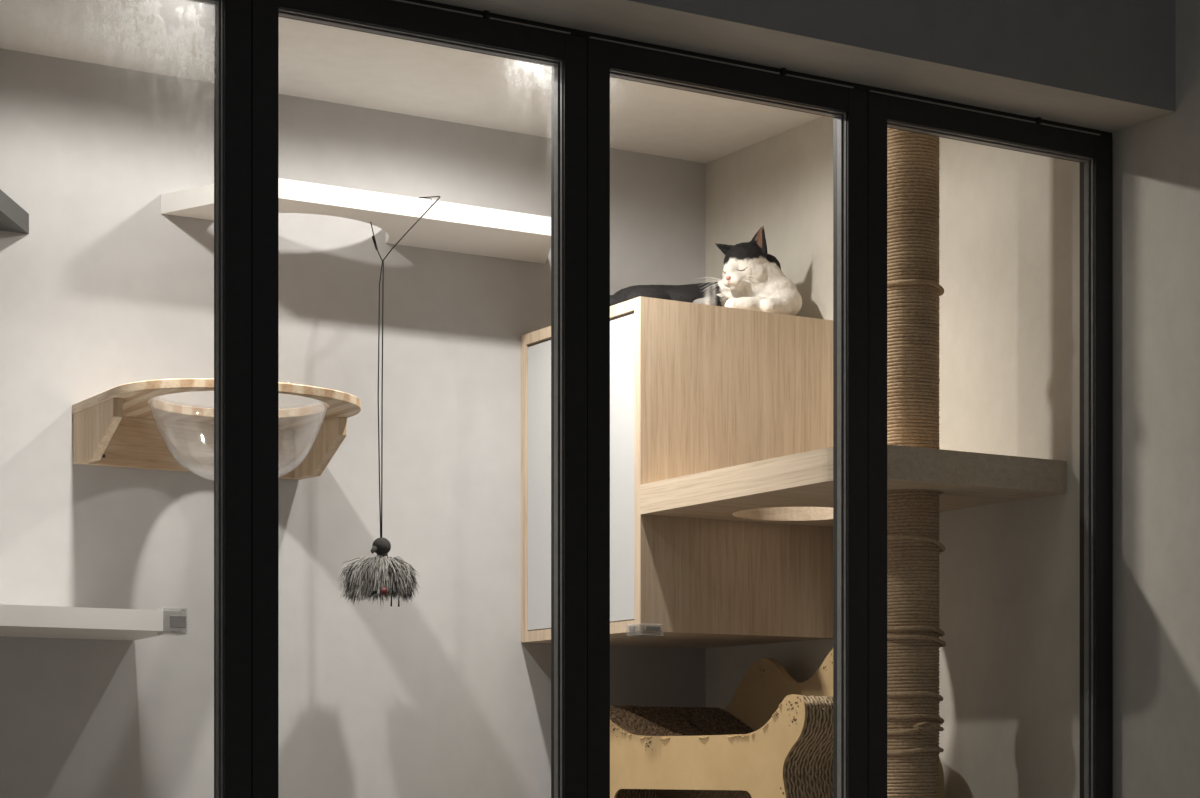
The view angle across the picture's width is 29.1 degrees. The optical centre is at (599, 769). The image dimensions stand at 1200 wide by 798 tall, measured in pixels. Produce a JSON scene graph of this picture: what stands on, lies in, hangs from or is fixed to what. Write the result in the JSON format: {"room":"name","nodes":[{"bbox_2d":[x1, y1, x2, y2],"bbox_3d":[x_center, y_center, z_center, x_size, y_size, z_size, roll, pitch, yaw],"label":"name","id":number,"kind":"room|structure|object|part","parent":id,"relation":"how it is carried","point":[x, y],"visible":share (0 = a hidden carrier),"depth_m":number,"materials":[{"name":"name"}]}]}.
{"room":"cat room","nodes":[
{"label":"cat room","id":0,"kind":"room"},
{"bbox_2d":[0,48,705,797],"bbox_3d":[-0.946,-0.400,4.497,2.901,3.000,0.100,0,0,-31],"label":"wall","id":1,"kind":"structure","parent":0,"point":[439,693],"depth_m":4.65,"materials":[{"name":"white paint"}]},
{"bbox_2d":[0,189,28,233],"bbox_3d":[-1.333,-1.030,4.089,0.716,0.038,0.196,0,0,-31],"label":"shelf","id":2,"kind":"object","parent":1,"relation":"attached to","point":[13,218],"visible":1,"depth_m":4.27,"materials":[{"name":"grey laminate"}]},
{"bbox_2d":[0,604,186,640],"bbox_3d":[-1.238,-0.269,4.063,0.991,0.048,0.338,0,0,-31],"label":"shelf","id":3,"kind":"object","parent":1,"relation":"attached to","point":[31,621],"depth_m":4.11,"materials":[{"name":"white laminate"}]},
{"bbox_3d":[-0.772,-0.269,4.172,0.043,0.048,0.042,0,0,-31],"label":"corner guard","id":4,"kind":"part","parent":3,"relation":"part of","materials":[{"name":"plastic"}]},
{"bbox_2d":[72,378,360,480],"bbox_3d":[-0.690,-0.617,4.335,0.472,0.164,0.440,0,0,-31],"label":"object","id":5,"kind":"object","parent":1,"relation":"attached to","point":[124,426],"visible":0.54,"depth_m":4.44,"materials":[{"name":"brown wood"}]},
{"bbox_2d":[149,381,327,480],"bbox_3d":[-0.672,-0.617,4.299,0.353,0.164,0.353,0,0,-31],"label":"bowl","id":6,"kind":"object","parent":5,"relation":"on","point":[293,417],"depth_m":4.32,"materials":[{"name":"clear plastic"}]},
{"bbox_2d":[161,178,550,263],"bbox_3d":[-0.425,-1.101,4.616,0.861,0.038,0.234,0,0,-31],"label":"shelf","id":7,"kind":"object","parent":1,"relation":"attached to","point":[446,226],"visible":0.74,"depth_m":4.57,"materials":[{"name":"white laminate"}]},
{"bbox_2d":[338,196,439,606],"bbox_3d":[-0.423,-0.727,4.543,0.188,0.816,0.146,0,0,-31],"label":"toy","id":8,"kind":"object","parent":7,"relation":"hanging from","point":[384,575],"visible":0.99,"depth_m":4.51,"materials":[{"name":"grey fabric"}]},
{"bbox_3d":[-0.389,-0.796,4.547,0.125,0.679,0.089,0,0,38],"label":"cord","id":9,"kind":"part","parent":8,"relation":"part of","materials":[{"name":"black fabric"}]},
{"bbox_2d":[521,296,832,648],"bbox_3d":[0.155,-0.593,4.820,0.481,0.660,0.486,0,0,-31],"label":"upper cabinet","id":10,"kind":"object","parent":1,"relation":"attached to","point":[695,388],"depth_m":4.61,"materials":[{"name":"brown wood"}]},
{"bbox_3d":[-0.034,-0.595,4.711,0.020,0.599,0.426,0,0,-31],"label":"door","id":11,"kind":"part","parent":10,"relation":"part of","materials":[{"name":"white paint"}]},
{"bbox_3d":[0.088,-0.274,4.525,0.060,0.022,0.052,0,0,-31],"label":"corner guard","id":12,"kind":"part","parent":10,"relation":"part of","materials":[{"name":"plastic"}]},
{"bbox_2d":[610,224,801,315],"bbox_3d":[0.164,-1.018,4.781,0.488,0.190,0.271,0,0,25],"label":"cat","id":13,"kind":"object","parent":10,"relation":"on","point":[753,278],"visible":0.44,"depth_m":4.71},
{"bbox_2d":[0,0,821,163],"bbox_3d":[-0.600,-1.393,3.925,2.701,0.080,1.236,0,0,-31],"label":"ceiling","id":14,"kind":"structure","parent":0,"point":[320,62],"depth_m":4.51,"materials":[{"name":"white paint"}]},
{"bbox_2d":[427,0,1175,132],"bbox_3d":[-0.814,-1.510,2.957,4.071,0.781,0.198,0,0,-31],"label":"ceiling beam","id":15,"kind":"structure","parent":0,"point":[1102,65],"depth_m":3.71,"materials":[{"name":"grey paint"}]},
{"bbox_2d":[125,0,250,797],"bbox_3d":[-0.725,-0.436,3.091,0.539,1.364,0.046,0,0,-31],"label":"door","id":16,"kind":"structure","parent":15,"relation":"in","point":[227,22],"depth_m":3.20,"materials":[{"name":"black metal"}]},
{"bbox_3d":[-0.730,-0.436,3.099,0.460,1.265,0.004,0,0,-31],"label":"glass pane","id":17,"kind":"part","parent":16,"relation":"part of","materials":[{"name":"clear glass"}]},
{"bbox_2d":[251,0,586,797],"bbox_3d":[-0.261,-0.436,3.371,0.543,1.364,0.046,0,0,-31],"label":"door","id":18,"kind":"structure","parent":15,"relation":"in","point":[562,56],"depth_m":3.42,"materials":[{"name":"black metal"}]},
{"bbox_3d":[-0.262,-1.089,3.373,0.464,0.040,0.041,0,0,-31],"label":"rail","id":19,"kind":"part","parent":18,"relation":"part of","materials":[{"name":"black metal"}]},
{"bbox_3d":[-0.266,-0.436,3.380,0.464,1.265,0.004,0,0,-31],"label":"glass pane","id":20,"kind":"part","parent":18,"relation":"part of","materials":[{"name":"clear glass"}]},
{"bbox_2d":[587,36,867,797],"bbox_3d":[0.200,-0.436,3.651,0.533,1.364,0.046,0,0,-31],"label":"door","id":21,"kind":"structure","parent":15,"relation":"in","point":[847,106],"depth_m":3.73,"materials":[{"name":"black metal"}]},
{"bbox_3d":[0.199,-1.089,3.652,0.454,0.040,0.041,0,0,-31],"label":"rail","id":22,"kind":"part","parent":21,"relation":"part of","materials":[{"name":"black metal"}]},
{"bbox_2d":[404,0,1111,137],"bbox_3d":[-0.267,-1.114,3.375,2.701,0.010,0.042,0,0,-31],"label":"trim","id":23,"kind":"structure","parent":15,"relation":"attached to","point":[575,32],"depth_m":3.65,"materials":[{"name":"black metal"}]},
{"bbox_2d":[868,90,1111,797],"bbox_3d":[0.659,-0.436,3.929,0.539,1.364,0.046,0,0,-31],"label":"door","id":24,"kind":"structure","parent":15,"relation":"in","point":[1093,151],"depth_m":4.03,"materials":[{"name":"black metal"}]},
{"bbox_3d":[0.658,-1.089,3.930,0.460,0.040,0.041,0,0,-31],"label":"rail","id":25,"kind":"part","parent":24,"relation":"part of","materials":[{"name":"black metal"}]},
{"bbox_2d":[706,0,1199,797],"bbox_3d":[1.233,-0.400,3.603,0.100,3.000,3.686,0,0,-31],"label":"wall","id":26,"kind":"structure","parent":0,"point":[1009,237],"depth_m":4.20,"materials":[{"name":"beige paint"}]},
{"bbox_2d":[640,445,1065,526],"bbox_3d":[0.459,-0.527,4.327,0.473,0.058,0.688,0,0,-31],"label":"platform","id":27,"kind":"object","parent":26,"relation":"attached to","point":[794,489],"visible":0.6,"depth_m":4.15,"materials":[{"name":"brown wood"}]},
{"bbox_3d":[-0.579,0.675,3.891,2.701,0.850,1.316,0,0,-31],"label":"floor","id":28,"kind":"structure","parent":0,"visible":0},
{"bbox_2d":[610,649,943,797],"bbox_3d":[0.301,-0.004,4.578,0.357,0.506,0.830,0,0,-31],"label":"cardboard scratcher","id":29,"kind":"object","parent":28,"relation":"on","point":[774,737],"visible":0.71,"depth_m":4.51,"materials":[{"name":"beige cardboard"}]},
{"bbox_3d":[0.152,0.056,4.488,0.008,0.386,0.830,0,0,-31],"label":"panel","id":30,"kind":"part","parent":29,"relation":"part of","materials":[{"name":"cardboard"}]},
{"bbox_3d":[0.440,-0.004,4.678,0.017,0.506,0.778,0,0,-31],"label":"panel","id":31,"kind":"part","parent":29,"relation":"part of","materials":[{"name":"cardboard"}]},
{"bbox_2d":[887,128,945,797],"bbox_3d":[0.555,-0.551,4.154,0.132,1.602,0.137,0,0,12],"label":"post","id":32,"kind":"object","parent":28,"relation":"on","point":[914,721],"visible":0.56,"depth_m":4.11,"materials":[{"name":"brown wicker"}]}
]}

